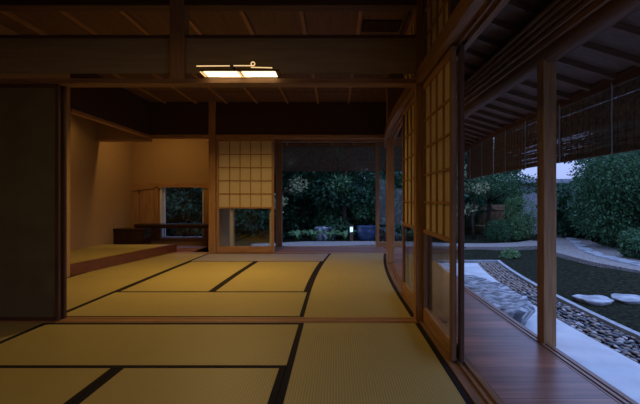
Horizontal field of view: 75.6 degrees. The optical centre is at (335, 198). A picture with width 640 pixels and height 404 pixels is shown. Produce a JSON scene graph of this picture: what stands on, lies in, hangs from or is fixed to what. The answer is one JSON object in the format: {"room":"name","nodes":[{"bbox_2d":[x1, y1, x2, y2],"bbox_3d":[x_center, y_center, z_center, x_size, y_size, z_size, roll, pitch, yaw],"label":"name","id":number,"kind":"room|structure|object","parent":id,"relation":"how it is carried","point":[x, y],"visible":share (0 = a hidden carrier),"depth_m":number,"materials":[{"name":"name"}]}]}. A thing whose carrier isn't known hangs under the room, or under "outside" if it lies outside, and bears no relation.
{"room":"traditional dwelling","nodes":[
{"label":"traditional dwelling","id":0,"kind":"room"},
{"bbox_2d":[0,24,149,276],"bbox_3d":[-3.350,-0.355,2.900,0.100,2.730,8.800,0,0,0],"label":"wall","id":1,"kind":"structure","parent":0,"point":[120,106],"depth_m":5.80,"materials":[{"name":"brown paint"}]},
{"bbox_2d":[0,84,60,320],"bbox_3d":[-2.653,0.027,3.230,0.974,1.850,0.028,0,0,0],"label":"sliding door","id":2,"kind":"structure","parent":1,"relation":"in","point":[30,114],"depth_m":3.22,"materials":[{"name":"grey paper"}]},
{"bbox_2d":[61,86,66,318],"bbox_3d":[-2.650,0.027,3.295,0.980,1.850,0.028,0,0,0],"label":"sliding door","id":3,"kind":"structure","parent":1,"relation":"in","point":[63,88],"depth_m":3.28,"materials":[{"name":"brown wood"}]},
{"bbox_2d":[69,74,69,275],"bbox_3d":[-3.350,-0.380,5.100,0.080,2.680,0.080,0,0,0],"label":"trim","id":4,"kind":"structure","parent":1,"relation":"attached to","point":[69,74],"depth_m":5.12,"materials":[{"name":"brown wood"}]},
{"bbox_2d":[70,108,149,137],"bbox_3d":[-3.335,-1.107,6.220,0.080,0.045,2.160,0,0,0],"label":"trim","id":5,"kind":"structure","parent":1,"relation":"attached to","point":[72,111],"depth_m":5.92,"materials":[{"name":"brown wood"}]},
{"bbox_2d":[170,0,188,77],"bbox_3d":[-1.238,-1.329,3.265,0.113,0.782,0.120,0,0,0],"label":"trim","id":6,"kind":"structure","parent":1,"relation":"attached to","point":[179,14],"depth_m":3.21,"materials":[{"name":"brown wood"}]},
{"bbox_2d":[0,38,414,73],"bbox_3d":[-1.335,-1.133,3.265,3.930,0.275,0.020,0,0,0],"label":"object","id":7,"kind":"structure","parent":1,"relation":"attached to","point":[17,55],"depth_m":3.25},
{"bbox_2d":[0,0,416,10],"bbox_3d":[-1.335,-1.538,3.265,3.930,0.055,0.110,0,0,0],"label":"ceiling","id":8,"kind":"structure","parent":1,"relation":"attached to","point":[5,5],"depth_m":3.21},
{"bbox_2d":[0,78,416,87],"bbox_3d":[-1.335,-0.919,3.265,3.930,0.038,0.130,0,0,0],"label":"trim","id":9,"kind":"structure","parent":1,"relation":"attached to","point":[67,82],"depth_m":3.20,"materials":[{"name":"brown wood"}]},
{"bbox_2d":[0,317,416,322],"bbox_3d":[-1.335,0.981,3.263,3.930,0.058,0.145,0,0,0],"label":"trim","id":10,"kind":"structure","parent":1,"relation":"attached to","point":[68,319],"depth_m":3.23,"materials":[{"name":"brown wood"}]},
{"bbox_2d":[0,35,416,37],"bbox_3d":[-1.335,-1.278,3.265,3.930,0.015,0.090,0,0,0],"label":"trim","id":11,"kind":"structure","parent":1,"relation":"attached to","point":[1,36],"depth_m":3.22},
{"bbox_2d":[196,61,280,76],"bbox_3d":[-0.738,-0.991,3.160,0.625,0.088,0.191,0,0,0],"label":"ceiling lamp","id":12,"kind":"object","parent":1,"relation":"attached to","point":[234,72],"visible":1,"depth_m":3.10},
{"bbox_2d":[204,71,240,76],"bbox_3d":[-0.863,-0.951,3.141,0.245,0.005,0.126,0,0,0],"label":"diffuser","id":13,"kind":"object","parent":12,"relation":"attached to","point":[207,73],"depth_m":3.13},
{"bbox_2d":[242,71,276,76],"bbox_3d":[-0.578,-0.951,3.141,0.245,0.005,0.126,0,0,0],"label":"diffuser","id":14,"kind":"object","parent":12,"relation":"attached to","point":[244,73],"depth_m":3.12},
{"bbox_2d":[70,114,131,250],"bbox_3d":[-4.290,-0.355,6.890,0.080,2.730,3.580,0,0,0],"label":"wall","id":15,"kind":"structure","parent":0,"point":[100,172],"depth_m":7.31,"materials":[{"name":"paint"}]},
{"bbox_2d":[132,139,234,245],"bbox_3d":[-3.190,-0.355,8.640,2.120,2.730,0.080,0,0,0],"label":"wall","id":16,"kind":"structure","parent":0,"point":[159,160],"depth_m":8.60,"materials":[{"name":"paint"}]},
{"bbox_2d":[132,187,158,238],"bbox_3d":[-3.970,0.350,8.575,0.560,1.220,0.050,0,0,0],"label":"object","id":17,"kind":"structure","parent":16,"relation":"attached to","point":[149,198],"depth_m":8.57,"materials":[{"name":"brown wood"}]},
{"bbox_2d":[131,183,208,190],"bbox_3d":[-3.225,-0.250,8.575,2.050,0.180,0.050,0,0,0],"label":"trim","id":18,"kind":"structure","parent":16,"relation":"attached to","point":[134,186],"depth_m":8.55,"materials":[{"name":"brown wood"}]},
{"bbox_2d":[160,188,202,238],"bbox_3d":[-3.210,0.260,8.620,0.910,1.140,0.080,0,0,0],"label":"window","id":19,"kind":"structure","parent":16,"relation":"in","point":[162,190],"depth_m":8.61,"materials":[{"name":"brown wood"}]},
{"bbox_2d":[203,188,208,244],"bbox_3d":[-2.480,0.350,8.585,0.560,1.220,0.030,0,0,0],"label":"trim","id":20,"kind":"structure","parent":16,"relation":"attached to","point":[205,190],"depth_m":8.57,"materials":[{"name":"brown wood"}]},
{"bbox_2d":[0,11,407,101],"bbox_3d":[-1.746,-1.742,2.927,5.507,0.045,8.880,0,0,0],"label":"ceiling","id":21,"kind":"structure","parent":0,"point":[50,22],"depth_m":4.16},
{"bbox_2d":[362,20,402,31],"bbox_3d":[0.450,-1.711,4.080,0.380,0.014,0.260,0,0,0],"label":"ceiling vent","id":22,"kind":"object","parent":21,"relation":"in","point":[368,25],"visible":1,"depth_m":4.06,"materials":[{"name":"black fabric"}]},
{"bbox_2d":[219,209,229,245],"bbox_3d":[-2.170,-0.355,8.010,0.060,2.730,1.220,0,0,0],"label":"wall","id":23,"kind":"structure","parent":0,"point":[224,214],"depth_m":7.91,"materials":[{"name":"paint"}]},
{"bbox_2d":[169,252,409,253],"bbox_3d":[-0.995,0.984,7.335,4.590,0.053,0.170,0,0,0],"label":"trim","id":24,"kind":"structure","parent":23,"relation":"attached to","point":[173,252],"depth_m":7.37,"materials":[{"name":"brown wood"}]},
{"bbox_2d":[216,138,273,252],"bbox_3d":[-1.613,-0.061,7.330,1.025,2.027,0.034,0,0,0],"label":"screen","id":25,"kind":"object","parent":24,"relation":"on","point":[244,166],"visible":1,"depth_m":7.33,"materials":[{"name":"brown wood"}]},
{"bbox_2d":[206,137,401,142],"bbox_3d":[-0.350,-1.192,8.330,4.500,0.095,0.140,0,0,0],"label":"trim","id":26,"kind":"structure","parent":23,"relation":"attached to","point":[398,139],"depth_m":8.26,"materials":[{"name":"brown wood"}]},
{"bbox_2d":[207,246,413,249],"bbox_3d":[-0.500,1.008,8.340,4.200,0.104,0.120,0,0,0],"label":"trim","id":27,"kind":"structure","parent":23,"relation":"attached to","point":[207,246],"depth_m":8.29,"materials":[{"name":"brown wood"}]},
{"bbox_2d":[376,143,413,245],"bbox_3d":[1.260,-0.094,8.330,0.920,2.092,0.034,0,0,0],"label":"door","id":28,"kind":"structure","parent":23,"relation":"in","point":[378,243],"depth_m":8.31,"materials":[{"name":"brown wood"}]},
{"bbox_2d":[97,102,385,138],"bbox_3d":[-1.600,-1.415,7.340,5.300,0.690,0.080,0,0,0],"label":"wall","id":29,"kind":"structure","parent":0,"point":[171,118],"depth_m":7.30,"materials":[{"name":"brown paint"}]},
{"bbox_2d":[96,139,152,141],"bbox_3d":[-3.772,-1.048,7.350,0.955,0.045,0.100,0,0,0],"label":"trim","id":30,"kind":"structure","parent":29,"relation":"attached to","point":[98,140],"depth_m":7.30,"materials":[{"name":"brown wood"}]},
{"bbox_2d":[150,135,208,138],"bbox_3d":[-2.775,-1.107,7.340,1.050,0.065,0.100,0,0,0],"label":"trim","id":31,"kind":"structure","parent":29,"relation":"attached to","point":[151,136],"depth_m":7.29,"materials":[{"name":"brown wood"}]},
{"bbox_2d":[0,11,362,103],"bbox_3d":[-1.397,-1.705,2.900,3.276,0.030,8.800,0,0,0],"label":"trim","id":32,"kind":"structure","parent":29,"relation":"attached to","point":[126,14],"depth_m":4.11,"materials":[{"name":"brown wood"}]},
{"bbox_2d":[209,102,215,252],"bbox_3d":[-2.190,-0.355,7.335,0.120,2.730,0.130,0,0,0],"label":"trim","id":33,"kind":"structure","parent":29,"relation":"attached to","point":[212,105],"depth_m":7.27,"materials":[{"name":"brown wood"}]},
{"bbox_2d":[230,209,271,245],"bbox_3d":[-1.515,-0.059,7.385,0.770,2.022,0.034,0,0,0],"label":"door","id":34,"kind":"structure","parent":29,"relation":"in","point":[231,210],"depth_m":7.37,"materials":[{"name":"brown wood"}]},
{"bbox_2d":[215,135,383,138],"bbox_3d":[-0.575,-1.107,7.340,3.110,0.065,0.120,0,0,0],"label":"trim","id":35,"kind":"structure","parent":29,"relation":"attached to","point":[216,136],"depth_m":7.28,"materials":[{"name":"brown wood"}]},
{"bbox_2d":[274,129,401,143],"bbox_3d":[-1.750,-1.505,8.360,8.500,0.530,1.960,0,0,0],"label":"eave","id":36,"kind":"object","parent":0,"point":[400,130],"depth_m":9.29},
{"bbox_2d":[274,144,401,146],"bbox_3d":[-1.800,-1.205,9.310,8.400,0.070,0.060,0,0,0],"label":"trim","id":37,"kind":"structure","parent":36,"relation":"attached to","point":[283,145],"depth_m":9.28,"materials":[{"name":"brown wood"}]},
{"bbox_2d":[282,147,336,170],"bbox_3d":[-0.650,-0.896,9.245,1.340,0.553,0.034,0,0,0],"label":"blind","id":38,"kind":"object","parent":37,"relation":"hanging from","point":[322,163],"visible":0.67,"depth_m":9.25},
{"bbox_2d":[338,147,401,170],"bbox_3d":[0.895,-0.895,9.245,1.710,0.550,0.034,0,0,0],"label":"blind","id":39,"kind":"object","parent":37,"relation":"hanging from","point":[349,151],"visible":0.65,"depth_m":9.25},
{"bbox_2d":[388,74,402,118],"bbox_3d":[0.800,-1.320,5.782,0.100,0.640,3.053,0,0,4],"label":"wall","id":40,"kind":"structure","parent":0,"point":[394,94],"depth_m":5.05,"materials":[{"name":"brown paint"}]},
{"bbox_2d":[386,88,393,262],"bbox_3d":[0.830,-0.355,6.300,0.110,2.730,0.120,0,0,0],"label":"trim","id":41,"kind":"structure","parent":40,"relation":"attached to","point":[389,142],"depth_m":6.24,"materials":[{"name":"brown wood"}]},
{"bbox_2d":[387,11,413,90],"bbox_3d":[0.743,-1.700,2.902,0.243,0.120,8.806,0,0,2],"label":"trim","id":42,"kind":"structure","parent":40,"relation":"attached to","point":[410,14],"depth_m":3.91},
{"bbox_2d":[406,226,427,307],"bbox_3d":[0.736,0.026,3.797,0.029,1.852,0.905,0,0,0],"label":"door","id":43,"kind":"structure","parent":40,"relation":"in","point":[407,228],"depth_m":4.21,"materials":[{"name":"brown wood"}]},
{"bbox_2d":[384,0,509,147],"bbox_3d":[0.748,-0.951,2.902,0.323,0.098,8.808,0,0,2],"label":"trim","id":44,"kind":"structure","parent":40,"relation":"attached to","point":[469,19],"depth_m":2.34,"materials":[{"name":"brown wood"}]},
{"bbox_2d":[403,0,423,90],"bbox_3d":[0.701,-1.325,3.797,0.025,0.630,0.905,0,0,0],"label":"screen","id":45,"kind":"object","parent":44,"relation":"on","point":[410,31],"visible":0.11,"depth_m":3.79,"materials":[{"name":"brown wood"}]},
{"bbox_2d":[424,0,447,56],"bbox_3d":[0.700,-1.325,2.842,0.024,0.630,0.785,0,0,0],"label":"screen","id":46,"kind":"object","parent":44,"relation":"on","point":[435,11],"visible":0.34,"depth_m":2.98,"materials":[{"name":"brown wood"}]},
{"bbox_2d":[448,0,459,18],"bbox_3d":[0.708,-1.365,2.400,0.095,0.710,0.060,0,0,0],"label":"trim","id":47,"kind":"structure","parent":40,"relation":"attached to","point":[452,4],"depth_m":2.37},
{"bbox_2d":[401,0,540,128],"bbox_3d":[1.134,-1.347,3.355,0.874,0.290,9.677,0,0,2],"label":"trim","id":48,"kind":"structure","parent":40,"relation":"attached to","point":[516,5],"depth_m":3.05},
{"bbox_2d":[177,245,618,403],"bbox_3d":[-1.164,0.990,3.569,5.402,0.060,9.968,0,0,2],"label":"floor","id":49,"kind":"structure","parent":0,"point":[519,370],"depth_m":2.53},
{"bbox_2d":[70,244,176,275],"bbox_3d":[-3.575,0.891,6.345,1.350,0.138,2.410,0,0,0],"label":"platform","id":50,"kind":"object","parent":49,"relation":"on","point":[84,260],"visible":0.76,"depth_m":6.29,"materials":[{"name":"wood"}]},
{"bbox_2d":[113,228,152,243],"bbox_3d":[-3.933,0.762,7.997,0.625,0.395,0.315,0,0,0],"label":"base cabinet","id":51,"kind":"object","parent":49,"relation":"on","point":[121,235],"visible":0.78,"depth_m":7.85,"materials":[{"name":"paint"}]},
{"bbox_2d":[134,223,208,227],"bbox_3d":[-3.100,0.730,8.352,1.800,0.460,0.385,0,0,0],"label":"shelf","id":52,"kind":"object","parent":49,"relation":"on","point":[141,225],"visible":0.38,"depth_m":8.16,"materials":[{"name":"paint"}]},
{"bbox_2d":[166,218,639,362],"bbox_3d":[4.000,1.350,17.000,52.000,0.100,46.000,0,0,0],"label":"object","id":53,"kind":"object","parent":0,"point":[572,277],"visible":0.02,"depth_m":7.64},
{"bbox_2d":[166,187,237,236],"bbox_3d":[-5.169,-1.073,14.669,5.028,5.245,5.162,0,0,-15],"label":"evergreen tree","id":54,"kind":"object","parent":53,"relation":"on","point":[182,207],"visible":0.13,"depth_m":13.80,"materials":[{"name":"green plant"}]},
{"bbox_2d":[192,172,322,238],"bbox_3d":[-2.897,-0.936,15.604,4.890,5.366,4.851,0,0,28],"label":"evergreen tree","id":55,"kind":"object","parent":53,"relation":"on","point":[297,221],"visible":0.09,"depth_m":14.69,"materials":[{"name":"green plant"}]},
{"bbox_2d":[274,156,308,241],"bbox_3d":[-1.722,-0.348,13.231,1.996,3.456,1.563,0,0,30],"label":"tree","id":56,"kind":"object","parent":53,"relation":"on","point":[295,187],"visible":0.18,"depth_m":13.09,"materials":[{"name":"green plant"}]},
{"bbox_2d":[235,148,358,237],"bbox_3d":[-1.437,-0.942,14.681,4.555,5.457,4.823,0,0,0],"label":"evergreen tree","id":57,"kind":"object","parent":53,"relation":"on","point":[317,185],"visible":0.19,"depth_m":13.89,"materials":[{"name":"green plant"}]},
{"bbox_2d":[314,225,336,240],"bbox_3d":[-0.341,1.142,13.742,0.787,0.516,0.618,0,0,0],"label":"rock","id":58,"kind":"object","parent":53,"relation":"on","point":[320,237],"visible":0.59,"depth_m":13.50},
{"bbox_2d":[313,147,375,237],"bbox_3d":[0.357,-0.362,14.262,2.295,3.495,2.165,0,0,-10],"label":"leafy tree","id":59,"kind":"object","parent":53,"relation":"on","point":[344,219],"visible":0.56,"depth_m":13.83,"materials":[{"name":"green plant"}]},
{"bbox_2d":[309,155,379,228],"bbox_3d":[0.877,-1.437,19.258,6.279,6.328,5.450,0,0,19],"label":"evergreen tree","id":60,"kind":"object","parent":53,"relation":"on","point":[361,202],"visible":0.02,"depth_m":18.34,"materials":[{"name":"green plant"}]},
{"bbox_2d":[356,225,375,240],"bbox_3d":[0.950,1.097,13.000,0.640,0.505,0.640,0,0,0],"label":"pot","id":61,"kind":"object","parent":53,"relation":"on","point":[364,232],"visible":0.94,"depth_m":12.75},
{"bbox_2d":[342,155,468,237],"bbox_3d":[2.413,-0.832,15.151,5.221,4.985,4.777,0,0,-19],"label":"evergreen tree","id":62,"kind":"object","parent":53,"relation":"on","point":[369,185],"visible":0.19,"depth_m":13.67,"materials":[{"name":"green plant"}]},
{"bbox_2d":[400,156,494,229],"bbox_3d":[4.581,-0.746,17.733,4.758,5.105,4.671,0,0,-21],"label":"evergreen tree","id":63,"kind":"object","parent":53,"relation":"on","point":[470,200],"visible":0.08,"depth_m":16.32,"materials":[{"name":"green plant"}]},
{"bbox_2d":[457,165,489,238],"bbox_3d":[4.400,0.060,13.591,1.303,2.646,1.425,0,0,11],"label":"tree","id":64,"kind":"object","parent":53,"relation":"on","point":[479,184],"visible":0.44,"depth_m":13.57,"materials":[{"name":"green plant"}]},
{"bbox_2d":[457,204,506,232],"bbox_3d":[5.200,0.800,16.578,3.300,1.160,0.095,0,0,0],"label":"bamboo fence","id":65,"kind":"object","parent":53,"relation":"on","point":[494,213],"visible":0.26,"depth_m":16.58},
{"bbox_2d":[465,157,524,226],"bbox_3d":[7.544,-0.222,19.419,4.681,4.069,4.528,0,0,-27],"label":"evergreen tree","id":66,"kind":"object","parent":53,"relation":"on","point":[502,201],"visible":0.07,"depth_m":18.00,"materials":[{"name":"green plant"}]},
{"bbox_2d":[457,135,536,236],"bbox_3d":[5.636,-0.497,14.477,3.444,3.766,3.031,0,0,-23],"label":"tree","id":67,"kind":"object","parent":53,"relation":"on","point":[492,179],"visible":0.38,"depth_m":13.70,"materials":[{"name":"green plant"}]},
{"bbox_2d":[479,217,515,242],"bbox_3d":[5.214,1.000,13.149,1.034,0.892,1.108,0,0,-38],"label":"clipped shrub","id":68,"kind":"object","parent":53,"relation":"on","point":[499,230],"visible":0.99,"depth_m":12.96,"materials":[{"name":"green plant"}]},
{"bbox_2d":[499,247,521,258],"bbox_3d":[4.072,1.286,9.703,0.552,0.298,0.411,0,0,8],"label":"plant","id":69,"kind":"object","parent":53,"relation":"on","point":[512,253],"visible":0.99,"depth_m":9.63,"materials":[{"name":"green plant"}]},
{"bbox_2d":[502,191,536,239],"bbox_3d":[6.134,0.584,13.594,1.305,1.850,0.939,0,0,-8],"label":"bushy shrub","id":70,"kind":"object","parent":53,"relation":"on","point":[521,230],"visible":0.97,"depth_m":13.52,"materials":[{"name":"green plant"}]},
{"bbox_2d":[517,179,572,233],"bbox_3d":[8.850,0.320,16.180,3.300,2.220,0.640,0,0,0],"label":"wall","id":71,"kind":"structure","parent":53,"relation":"on","point":[531,195],"depth_m":16.10,"materials":[{"name":"grey paint"}]},
{"bbox_2d":[556,185,577,235],"bbox_3d":[8.025,0.482,14.262,1.516,2.083,1.572,0,0,45],"label":"bushy shrub","id":72,"kind":"object","parent":53,"relation":"on","point":[560,192],"visible":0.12,"depth_m":14.06,"materials":[{"name":"green plant"}]},
{"bbox_2d":[536,121,639,241],"bbox_3d":[9.524,-0.508,13.399,4.463,4.399,4.886,0,0,-38],"label":"evergreen tree","id":73,"kind":"object","parent":53,"relation":"on","point":[574,232],"visible":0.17,"depth_m":13.58,"materials":[{"name":"green plant"}]},
{"bbox_2d":[572,294,613,305],"bbox_3d":[3.514,1.373,5.591,0.457,0.075,0.467,0,0,0],"label":"stepping stone","id":74,"kind":"object","parent":53,"relation":"on","point":[596,300],"visible":1,"depth_m":5.53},
{"bbox_2d":[566,140,639,248],"bbox_3d":[7.563,-0.039,10.961,2.708,3.201,2.612,0,0,-14],"label":"shrub","id":75,"kind":"object","parent":53,"relation":"on","point":[601,188],"visible":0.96,"depth_m":10.53,"materials":[{"name":"green plant"}]},
{"bbox_2d":[611,293,639,303],"bbox_3d":[4.039,1.372,5.656,0.520,0.076,0.452,0,0,0],"label":"stepping stone","id":76,"kind":"object","parent":53,"relation":"on","point":[621,298],"visible":0.98,"depth_m":5.58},
{"bbox_2d":[615,227,639,259],"bbox_3d":[6.861,1.019,8.959,1.343,0.831,1.246,0,0,19],"label":"shrub","id":77,"kind":"object","parent":53,"relation":"on","point":[632,240],"visible":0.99,"depth_m":9.04,"materials":[{"name":"green plant"}]},
{"bbox_2d":[251,240,564,249],"bbox_3d":[2.140,1.355,11.885,9.140,0.120,1.766,0,0,-4],"label":"gravel path","id":78,"kind":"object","parent":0,"point":[525,245],"visible":0.51,"depth_m":11.73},
{"bbox_2d":[457,0,550,83],"bbox_3d":[1.140,-1.385,3.405,0.927,0.290,9.837,0,0,2],"label":"roof","id":79,"kind":"structure","parent":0,"point":[518,19],"depth_m":3.19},
{"bbox_2d":[438,263,639,403],"bbox_3d":[-0.752,1.410,2.975,7.496,0.100,11.950,0,0,0],"label":"concrete strip","id":80,"kind":"object","parent":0,"point":[623,373],"visible":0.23,"depth_m":3.60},
{"bbox_2d":[457,275,535,324],"bbox_3d":[1.759,1.240,5.136,0.996,0.280,1.998,0,0,0],"label":"boulder","id":81,"kind":"object","parent":80,"relation":"on","point":[518,307],"visible":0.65,"depth_m":4.75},
{"bbox_2d":[435,260,639,339],"bbox_3d":[2.862,1.407,3.010,1.445,0.145,12.020,0,0,0],"label":"kerb","id":82,"kind":"object","parent":80,"relation":"on","point":[626,330],"visible":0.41,"depth_m":5.21,"materials":[{"name":"grey stone"}]},
{"bbox_3d":[1.563,1.220,3.400,0.447,0.320,9.800,0,0,0],"label":"trim","id":83,"kind":"structure","parent":80,"relation":"on","visible":0},
{"bbox_2d":[432,257,638,403],"bbox_3d":[1.460,1.009,3.455,0.347,0.102,9.913,0,0,2],"label":"trim","id":84,"kind":"structure","parent":83,"relation":"on","point":[614,393],"depth_m":2.54,"materials":[{"name":"brown wood"}]},
{"bbox_2d":[537,59,555,346],"bbox_3d":[1.419,-0.025,2.775,0.087,2.010,0.090,0,0,0],"label":"post","id":85,"kind":"object","parent":84,"relation":"on","point":[546,71],"depth_m":2.73,"materials":[{"name":"brown wood"}]},
{"bbox_2d":[457,9,639,146],"bbox_3d":[1.864,-1.042,3.910,1.090,0.255,10.860,0,0,3],"label":"roof eave","id":86,"kind":"object","parent":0,"point":[610,39],"visible":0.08,"depth_m":3.01},
{"bbox_2d":[464,0,553,81],"bbox_3d":[1.460,-1.220,3.405,0.288,0.120,9.810,0,0,2],"label":"trim","id":87,"kind":"structure","parent":86,"relation":"on","point":[551,1],"depth_m":3.01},
{"bbox_2d":[457,0,610,111],"bbox_3d":[1.428,-1.077,3.405,0.410,0.185,9.815,0,0,2],"label":"trim","id":88,"kind":"structure","parent":86,"relation":"attached to","point":[559,17],"depth_m":2.76,"materials":[{"name":"brown wood"}]},
{"bbox_2d":[457,0,639,123],"bbox_3d":[1.505,-0.965,3.405,0.371,0.124,9.814,0,0,2],"label":"trim","id":89,"kind":"structure","parent":88,"relation":"attached to","point":[613,12],"depth_m":2.49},
{"bbox_2d":[457,22,639,155],"bbox_3d":[1.800,-1.020,3.809,1.085,0.276,10.600,0,0,3],"label":"trim","id":90,"kind":"structure","parent":86,"relation":"attached to","point":[625,29],"depth_m":3.35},
{"bbox_2d":[457,66,639,159],"bbox_3d":[2.214,-0.877,3.910,0.391,0.075,10.820,0,0,3],"label":"trim","id":91,"kind":"structure","parent":86,"relation":"attached to","point":[633,72],"depth_m":3.48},
{"bbox_2d":[466,137,493,179],"bbox_3d":[2.215,-0.600,6.446,0.051,0.540,1.743,0,0,6],"label":"blind","id":92,"kind":"object","parent":91,"relation":"hanging from","point":[481,164],"visible":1,"depth_m":6.12,"materials":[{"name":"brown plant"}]},
{"bbox_2d":[493,118,536,173],"bbox_3d":[2.096,-0.600,4.860,0.047,0.540,1.402,0,0,2],"label":"blind","id":93,"kind":"object","parent":91,"relation":"hanging from","point":[514,142],"visible":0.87,"depth_m":4.77,"materials":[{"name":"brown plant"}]},
{"bbox_2d":[556,76,639,162],"bbox_3d":[2.073,-0.600,3.340,0.038,0.540,1.600,0,0,0],"label":"blind","id":94,"kind":"object","parent":91,"relation":"hanging from","point":[616,106],"visible":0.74,"depth_m":3.23,"materials":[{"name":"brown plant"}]},
{"bbox_2d":[487,271,639,362],"bbox_3d":[2.830,1.430,2.983,0.798,0.060,11.983,0,0,3],"label":"pebble bed","id":95,"kind":"object","parent":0,"point":[487,271],"visible":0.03,"depth_m":4.27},
{"bbox_2d":[477,262,536,291],"bbox_3d":[2.867,1.376,4.947,0.708,0.048,8.010,0,0,4],"label":"pebble bed","id":96,"kind":"object","parent":95,"relation":"on","point":[506,275],"visible":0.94,"depth_m":7.20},
{"bbox_2d":[556,234,639,272],"bbox_3d":[6.939,1.360,10.499,3.040,0.120,9.723,0,0,6],"label":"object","id":97,"kind":"object","parent":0,"point":[567,251],"visible":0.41,"depth_m":9.65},
{"bbox_2d":[609,258,638,263],"bbox_3d":[5.951,1.288,8.486,0.294,0.035,0.706,0,0,0],"label":"paving slab","id":98,"kind":"object","parent":97,"relation":"on","point":[625,261],"visible":0.87,"depth_m":8.51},
{"bbox_3d":[-1.900,1.135,3.525,5.400,0.250,10.250,0,0,0],"label":"floor","id":99,"kind":"structure","parent":0,"visible":0},
{"bbox_2d":[0,323,46,343],"bbox_3d":[-2.757,0.984,2.235,1.062,0.051,1.907,0,0,0],"label":"mat","id":100,"kind":"object","parent":99,"relation":"on","point":[8,331],"visible":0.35,"depth_m":3.03,"materials":[{"name":"wicker"}]},
{"bbox_2d":[0,368,116,403],"bbox_3d":[-1.732,0.984,1.380,0.982,0.051,1.917,0,0,0],"label":"mat","id":101,"kind":"object","parent":99,"relation":"on","point":[17,385],"visible":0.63,"depth_m":2.14,"materials":[{"name":"wicker"}]},
{"bbox_2d":[67,277,149,312],"bbox_3d":[-2.782,0.984,4.197,1.013,0.051,1.722,0,0,0],"label":"mat","id":102,"kind":"object","parent":99,"relation":"on","point":[81,291],"visible":0.23,"depth_m":4.47,"materials":[{"name":"wicker"}]},
{"bbox_2d":[70,253,209,276],"bbox_3d":[-2.755,0.984,6.155,1.068,0.051,2.187,0,0,0],"label":"mat","id":103,"kind":"object","parent":99,"relation":"on","point":[149,267],"visible":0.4,"depth_m":5.77,"materials":[{"name":"wicker"}]},
{"bbox_2d":[0,323,298,367],"bbox_3d":[-1.255,0.984,2.765,1.937,0.051,0.847,0,0,0],"label":"mat","id":104,"kind":"object","parent":99,"relation":"on","point":[50,345],"visible":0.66,"depth_m":2.70,"materials":[{"name":"wicker"}]},
{"bbox_2d":[72,368,285,403],"bbox_3d":[-0.762,0.984,1.380,0.952,0.051,1.917,0,0,0],"label":"mat","id":105,"kind":"object","parent":99,"relation":"on","point":[123,385],"visible":0.93,"depth_m":2.11,"materials":[{"name":"wicker"}]},
{"bbox_2d":[67,291,306,316],"bbox_3d":[-1.284,0.984,3.808,1.968,0.051,0.942,0,0,0],"label":"mat","id":106,"kind":"object","parent":99,"relation":"on","point":[119,303],"visible":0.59,"depth_m":3.79,"materials":[{"name":"wicker"}]},
{"bbox_2d":[119,261,255,290],"bbox_3d":[-1.754,0.984,5.305,1.048,0.051,2.047,0,0,0],"label":"mat","id":107,"kind":"object","parent":99,"relation":"on","point":[191,275],"visible":0.68,"depth_m":5.04,"materials":[{"name":"wicker"}]},
{"bbox_2d":[192,253,328,260],"bbox_3d":[-1.185,0.984,6.790,2.124,0.051,0.917,0,0,0],"label":"mat","id":108,"kind":"object","parent":99,"relation":"on","point":[212,256],"visible":0.59,"depth_m":6.76,"materials":[{"name":"wicker"}]},
{"bbox_2d":[213,261,321,290],"bbox_3d":[-0.749,0.984,5.305,1.078,0.051,2.047,0,0,0],"label":"mat","id":109,"kind":"object","parent":99,"relation":"on","point":[260,275],"visible":0.82,"depth_m":5.04,"materials":[{"name":"wicker"}]},
{"bbox_2d":[276,142,281,246],"bbox_3d":[-1.153,-0.115,8.330,0.125,2.250,0.100,0,0,0],"label":"trim","id":110,"kind":"structure","parent":99,"relation":"on","point":[278,144],"depth_m":8.28,"materials":[{"name":"brown wood"}]},
{"bbox_2d":[315,253,388,273],"bbox_3d":[0.284,0.984,6.267,0.997,0.051,2.068,0,0,5],"label":"mat","id":111,"kind":"object","parent":99,"relation":"on","point":[333,263],"visible":0.93,"depth_m":6.04,"materials":[{"name":"wicker"}]},
{"bbox_2d":[299,274,413,316],"bbox_3d":[0.192,0.984,4.308,0.981,0.051,1.942,0,0,0],"label":"mat","id":112,"kind":"object","parent":99,"relation":"on","point":[328,295],"visible":0.91,"depth_m":3.98,"materials":[{"name":"wicker"}]},
{"bbox_2d":[276,323,473,403],"bbox_3d":[0.181,0.984,2.235,0.930,0.051,1.907,0,0,0],"label":"mat","id":113,"kind":"object","parent":99,"relation":"on","point":[328,363],"visible":1,"depth_m":2.32,"materials":[{"name":"wicker"}]},
{"bbox_2d":[414,0,422,322],"bbox_3d":[0.655,-0.355,3.285,0.054,2.730,0.100,0,0,0],"label":"trim","id":114,"kind":"structure","parent":99,"relation":"on","point":[418,12],"depth_m":3.23,"materials":[{"name":"brown wood"}]},
{"bbox_2d":[386,258,504,403],"bbox_3d":[0.761,0.982,2.902,0.298,0.056,8.807,0,0,2],"label":"trim","id":115,"kind":"structure","parent":99,"relation":"on","point":[475,385],"depth_m":2.27,"materials":[{"name":"brown wood"}]},
{"bbox_2d":[402,96,413,306],"bbox_3d":[0.694,0.026,3.783,0.033,1.852,0.875,0,0,0],"label":"screen","id":116,"kind":"object","parent":115,"relation":"on","point":[408,112],"visible":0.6,"depth_m":3.97,"materials":[{"name":"brown wood"}]},
{"bbox_2d":[422,46,456,360],"bbox_3d":[0.693,0.026,2.828,0.032,1.852,0.815,0,0,0],"label":"screen","id":117,"kind":"object","parent":115,"relation":"on","point":[439,90],"visible":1,"depth_m":2.65,"materials":[{"name":"brown wood"}]},
{"bbox_2d":[428,45,463,361],"bbox_3d":[0.735,0.026,2.820,0.028,1.852,0.840,0,0,0],"label":"door","id":118,"kind":"structure","parent":115,"relation":"on","point":[460,50],"depth_m":2.40,"materials":[{"name":"brown wood"}]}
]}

